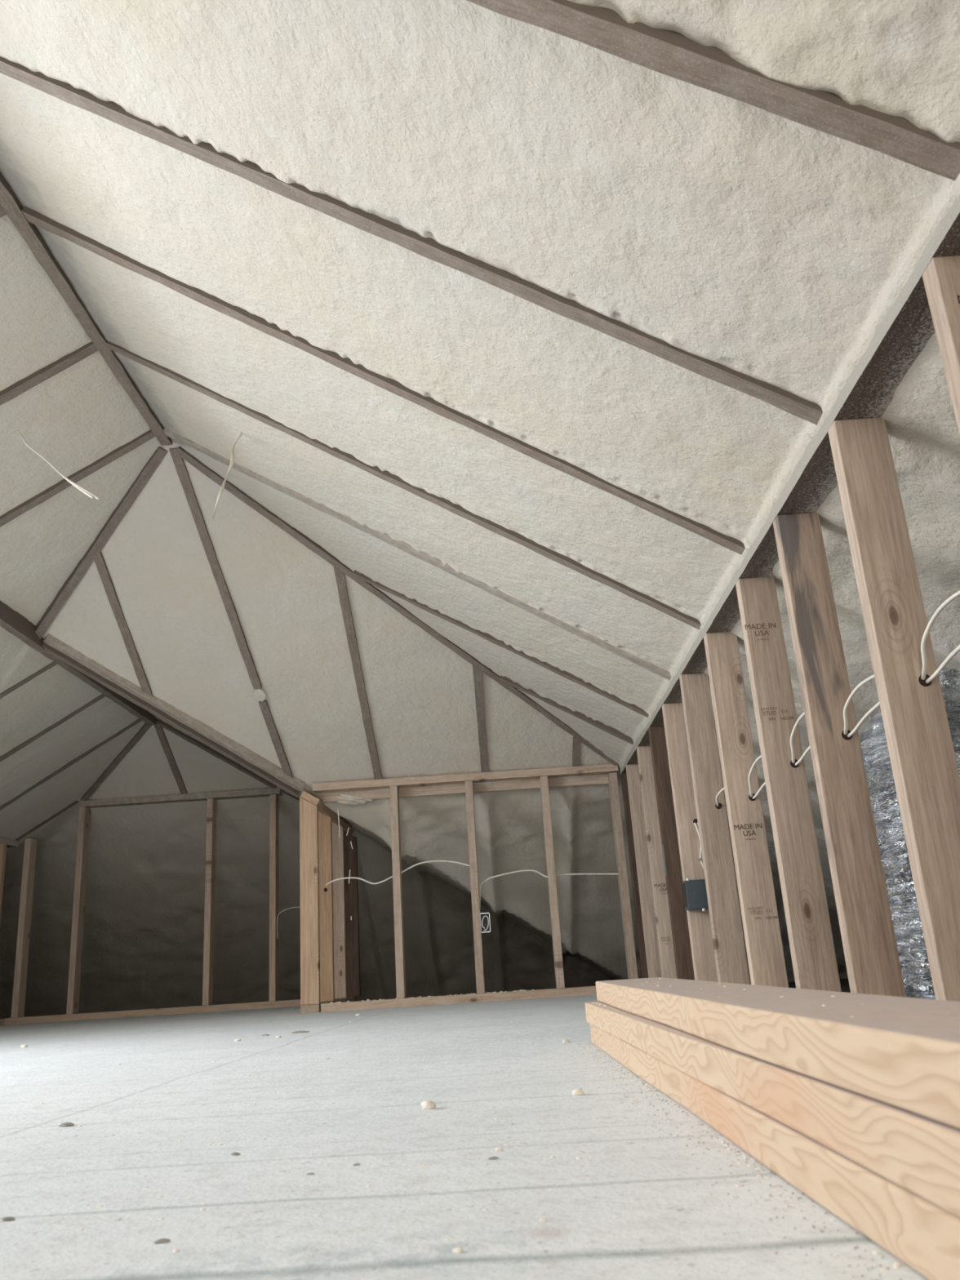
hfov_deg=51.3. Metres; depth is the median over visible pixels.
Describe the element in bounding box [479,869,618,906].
cable
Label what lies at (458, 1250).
crumb
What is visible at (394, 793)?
stud
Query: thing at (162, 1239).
chip
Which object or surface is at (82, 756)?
rafter
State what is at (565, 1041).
crumb
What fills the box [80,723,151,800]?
rafter
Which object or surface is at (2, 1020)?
plate
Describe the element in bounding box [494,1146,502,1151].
crumb
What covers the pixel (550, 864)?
stud
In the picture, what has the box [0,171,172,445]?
board
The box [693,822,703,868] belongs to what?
cable
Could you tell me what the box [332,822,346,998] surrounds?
stud
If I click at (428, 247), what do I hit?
rafter
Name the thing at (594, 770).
plate
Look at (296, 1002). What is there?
plate
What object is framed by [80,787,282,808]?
plate
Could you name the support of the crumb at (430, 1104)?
on the floor at (620, 1211)
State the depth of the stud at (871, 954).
1.98 m
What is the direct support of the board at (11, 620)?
attached to the insulation
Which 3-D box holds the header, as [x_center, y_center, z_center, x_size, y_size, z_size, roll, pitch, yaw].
[-0.059,0.764,5.194,1.521,0.060,0.018,-4,-18,0]
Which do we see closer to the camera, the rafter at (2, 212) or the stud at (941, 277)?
the stud at (941, 277)
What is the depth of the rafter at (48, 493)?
3.74 m
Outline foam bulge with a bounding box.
[329,793,377,805]
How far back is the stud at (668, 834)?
3.91 m
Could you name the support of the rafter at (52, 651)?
attached to the insulation
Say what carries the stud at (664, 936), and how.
on the plate
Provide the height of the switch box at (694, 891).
0.116 m
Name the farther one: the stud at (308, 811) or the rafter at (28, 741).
the rafter at (28, 741)
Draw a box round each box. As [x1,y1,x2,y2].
[480,912,490,933]
[681,877,708,911]
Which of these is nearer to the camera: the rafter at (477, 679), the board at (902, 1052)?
the board at (902, 1052)
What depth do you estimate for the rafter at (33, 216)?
2.56 m
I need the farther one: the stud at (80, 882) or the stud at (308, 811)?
the stud at (80, 882)
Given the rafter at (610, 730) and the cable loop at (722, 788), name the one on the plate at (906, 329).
the rafter at (610, 730)
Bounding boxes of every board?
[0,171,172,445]
[0,600,156,725]
[585,1001,959,1217]
[590,1024,959,1279]
[595,977,959,1128]
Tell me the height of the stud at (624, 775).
1.008 m
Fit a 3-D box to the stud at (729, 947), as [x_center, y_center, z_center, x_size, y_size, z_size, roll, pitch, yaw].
[0.744,0.595,3.189,0.089,1.008,0.039,-4,-18,0]
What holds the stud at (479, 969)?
on the plate at (586, 990)
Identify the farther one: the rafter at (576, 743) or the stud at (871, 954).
the rafter at (576, 743)
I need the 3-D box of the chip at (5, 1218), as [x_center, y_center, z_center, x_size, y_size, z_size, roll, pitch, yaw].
[-0.374,0.459,0.793,0.012,0.002,0.006,-9,-19,17]
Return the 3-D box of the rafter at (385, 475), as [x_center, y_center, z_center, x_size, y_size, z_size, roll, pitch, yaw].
[-0.219,-0.533,3.130,1.929,1.217,0.043,-3,-18,-1]
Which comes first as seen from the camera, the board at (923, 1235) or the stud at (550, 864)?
the board at (923, 1235)
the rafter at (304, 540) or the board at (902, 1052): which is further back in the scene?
the rafter at (304, 540)
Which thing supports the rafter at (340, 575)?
attached to the insulation
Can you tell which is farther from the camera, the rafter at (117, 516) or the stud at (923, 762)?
the rafter at (117, 516)
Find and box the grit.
[562,1043,902,1279]
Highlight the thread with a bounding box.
[337,808,352,919]
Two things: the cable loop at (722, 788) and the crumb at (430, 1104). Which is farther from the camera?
the cable loop at (722, 788)
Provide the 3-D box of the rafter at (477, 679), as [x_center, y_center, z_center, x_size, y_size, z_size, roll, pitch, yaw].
[0.003,0.357,4.936,0.040,0.496,0.680,-4,-18,0]
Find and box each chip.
[2,1217,14,1220]
[59,1122,74,1125]
[154,1238,170,1243]
[291,1031,309,1033]
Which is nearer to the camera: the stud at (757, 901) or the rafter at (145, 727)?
the stud at (757, 901)
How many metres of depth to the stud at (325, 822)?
5.33 m
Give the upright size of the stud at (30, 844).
1.057 m
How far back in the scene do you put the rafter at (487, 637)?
4.15 m
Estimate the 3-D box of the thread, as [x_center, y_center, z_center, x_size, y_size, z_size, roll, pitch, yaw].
[-0.673,1.121,5.017,0.075,0.551,0.005,-4,-18,0]
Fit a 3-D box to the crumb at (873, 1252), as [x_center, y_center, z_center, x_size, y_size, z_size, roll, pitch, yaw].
[0.225,0.349,0.568,0.004,0.002,0.004,5,-20,-25]
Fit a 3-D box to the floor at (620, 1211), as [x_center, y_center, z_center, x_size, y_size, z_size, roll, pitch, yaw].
[-1.111,0.970,2.120,3.850,0.060,8.212,-4,-18,0]
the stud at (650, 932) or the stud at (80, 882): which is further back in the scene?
the stud at (80, 882)
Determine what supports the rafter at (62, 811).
attached to the insulation
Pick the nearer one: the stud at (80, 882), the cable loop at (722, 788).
the cable loop at (722, 788)
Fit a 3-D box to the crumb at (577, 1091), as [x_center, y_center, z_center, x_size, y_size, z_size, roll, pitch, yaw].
[0.128,0.593,1.309,0.015,0.010,0.018,-15,-21,30]
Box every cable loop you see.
[715,787,724,806]
[747,755,765,799]
[790,712,810,765]
[843,674,879,737]
[920,590,959,683]
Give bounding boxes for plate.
[0,835,18,847]
[0,1018,4,1025]
[4,999,300,1025]
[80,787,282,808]
[300,791,354,834]
[300,995,355,1013]
[312,764,617,793]
[320,986,596,1012]
[618,195,959,776]
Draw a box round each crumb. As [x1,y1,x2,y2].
[420,1100,435,1109]
[452,1246,462,1253]
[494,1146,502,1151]
[539,1217,546,1222]
[562,1039,569,1043]
[572,1088,584,1095]
[872,1251,880,1254]
[893,1262,902,1266]
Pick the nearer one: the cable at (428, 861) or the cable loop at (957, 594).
the cable loop at (957, 594)
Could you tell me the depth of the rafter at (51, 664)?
4.73 m
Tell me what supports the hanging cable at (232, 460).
hanging from the insulation
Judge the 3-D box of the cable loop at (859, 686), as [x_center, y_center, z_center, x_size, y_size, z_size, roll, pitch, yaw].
[0.736,0.099,1.836,0.045,0.087,0.379,-3,-18,-2]
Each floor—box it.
[0,994,928,1279]
[787,977,850,992]
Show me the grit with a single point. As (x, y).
(763, 1170)
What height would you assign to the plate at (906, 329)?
0.038 m
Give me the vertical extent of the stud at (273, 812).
1.235 m
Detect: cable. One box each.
[17,430,100,499]
[211,432,243,519]
[324,860,469,885]
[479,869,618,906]
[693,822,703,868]
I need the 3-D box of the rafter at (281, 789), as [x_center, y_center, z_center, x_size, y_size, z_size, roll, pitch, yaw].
[-1.068,0.993,6.343,0.456,0.339,0.039,-4,-18,0]
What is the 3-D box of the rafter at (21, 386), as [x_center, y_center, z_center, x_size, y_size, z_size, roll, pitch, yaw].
[-1.490,-0.868,3.241,0.486,0.356,0.040,-4,-18,0]
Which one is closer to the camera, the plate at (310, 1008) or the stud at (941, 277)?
the stud at (941, 277)
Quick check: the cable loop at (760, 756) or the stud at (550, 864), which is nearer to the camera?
the cable loop at (760, 756)
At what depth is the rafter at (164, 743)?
6.15 m
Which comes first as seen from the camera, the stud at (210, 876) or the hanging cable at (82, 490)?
the hanging cable at (82, 490)
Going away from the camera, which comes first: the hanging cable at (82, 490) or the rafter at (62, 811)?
the hanging cable at (82, 490)
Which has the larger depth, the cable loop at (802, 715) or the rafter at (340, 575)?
the rafter at (340, 575)
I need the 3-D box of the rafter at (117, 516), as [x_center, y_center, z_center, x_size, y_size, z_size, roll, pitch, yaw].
[-1.627,-0.417,4.209,1.130,0.598,0.044,-20,-24,40]
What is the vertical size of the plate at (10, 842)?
0.038 m
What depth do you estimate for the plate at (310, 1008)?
4.79 m
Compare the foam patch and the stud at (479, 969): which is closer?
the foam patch
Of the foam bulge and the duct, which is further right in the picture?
the duct
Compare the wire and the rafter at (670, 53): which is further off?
the wire
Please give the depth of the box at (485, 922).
4.93 m
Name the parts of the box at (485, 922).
wire coil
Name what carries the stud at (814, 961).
on the plate
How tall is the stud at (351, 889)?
0.999 m
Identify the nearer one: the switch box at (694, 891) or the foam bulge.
the switch box at (694, 891)
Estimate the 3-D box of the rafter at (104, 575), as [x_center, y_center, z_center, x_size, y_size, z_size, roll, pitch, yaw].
[-1.587,-0.076,4.505,0.040,0.564,0.786,-4,-18,1]
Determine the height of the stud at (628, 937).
1.021 m
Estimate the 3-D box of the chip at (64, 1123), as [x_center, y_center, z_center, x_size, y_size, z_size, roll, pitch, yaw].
[-0.547,0.641,1.325,0.023,0.004,0.012,-10,-19,17]
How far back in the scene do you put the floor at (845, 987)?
5.69 m
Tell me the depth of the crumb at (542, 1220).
0.68 m
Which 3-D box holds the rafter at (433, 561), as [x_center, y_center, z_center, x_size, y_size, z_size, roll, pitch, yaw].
[-0.204,-0.359,3.667,1.929,1.217,0.043,-3,-18,-2]
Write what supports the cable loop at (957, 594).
attached to the stud at (923, 762)
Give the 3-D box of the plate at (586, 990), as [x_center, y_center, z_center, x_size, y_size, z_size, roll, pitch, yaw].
[0.007,1.726,4.829,1.541,0.038,0.090,-4,-18,0]
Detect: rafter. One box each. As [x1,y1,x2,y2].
[0,56,822,425]
[0,204,6,217]
[0,341,97,405]
[0,429,155,527]
[0,661,57,698]
[0,693,105,761]
[0,718,142,809]
[15,800,78,840]
[21,206,773,566]
[35,446,168,639]
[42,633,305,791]
[42,642,299,795]
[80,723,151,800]
[93,551,152,697]
[106,341,701,629]
[154,723,187,794]
[155,718,276,788]
[163,427,671,680]
[168,447,262,688]
[175,446,618,765]
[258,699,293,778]
[275,786,299,800]
[333,566,382,779]
[353,569,664,725]
[466,0,959,180]
[472,665,488,772]
[499,675,633,744]
[572,737,580,766]
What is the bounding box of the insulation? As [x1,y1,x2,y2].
[0,0,959,1018]
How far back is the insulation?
2.58 m
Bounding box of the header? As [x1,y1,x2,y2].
[322,774,608,802]
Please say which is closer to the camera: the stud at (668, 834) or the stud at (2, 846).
the stud at (668, 834)
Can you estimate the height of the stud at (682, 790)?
1.008 m
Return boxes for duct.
[859,668,959,999]
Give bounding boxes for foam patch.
[253,688,266,702]
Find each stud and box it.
[0,843,6,922]
[10,838,36,1017]
[66,806,90,1014]
[202,798,217,1005]
[269,794,278,1001]
[299,796,319,1004]
[318,811,334,1001]
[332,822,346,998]
[343,830,360,996]
[389,786,406,999]
[464,781,484,993]
[539,776,564,988]
[608,772,638,978]
[620,773,648,977]
[626,764,662,977]
[636,746,677,978]
[648,725,694,980]
[662,702,718,982]
[679,672,750,984]
[703,631,788,987]
[735,576,841,991]
[773,512,906,997]
[827,417,959,1001]
[922,255,959,435]
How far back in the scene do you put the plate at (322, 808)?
5.37 m
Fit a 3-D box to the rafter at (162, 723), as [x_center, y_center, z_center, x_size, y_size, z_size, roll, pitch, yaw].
[-1.600,0.662,6.166,0.841,0.458,0.046,11,-23,-38]
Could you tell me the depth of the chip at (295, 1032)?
3.14 m
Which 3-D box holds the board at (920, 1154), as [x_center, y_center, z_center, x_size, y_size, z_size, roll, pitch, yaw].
[0.295,0.362,0.818,0.142,0.040,2.701,-3,-18,-1]
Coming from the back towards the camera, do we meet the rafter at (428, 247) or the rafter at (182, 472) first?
the rafter at (182, 472)
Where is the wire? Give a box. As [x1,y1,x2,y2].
[276,906,298,938]
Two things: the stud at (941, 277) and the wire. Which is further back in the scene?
the wire
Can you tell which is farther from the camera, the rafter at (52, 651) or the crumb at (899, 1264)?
the rafter at (52, 651)

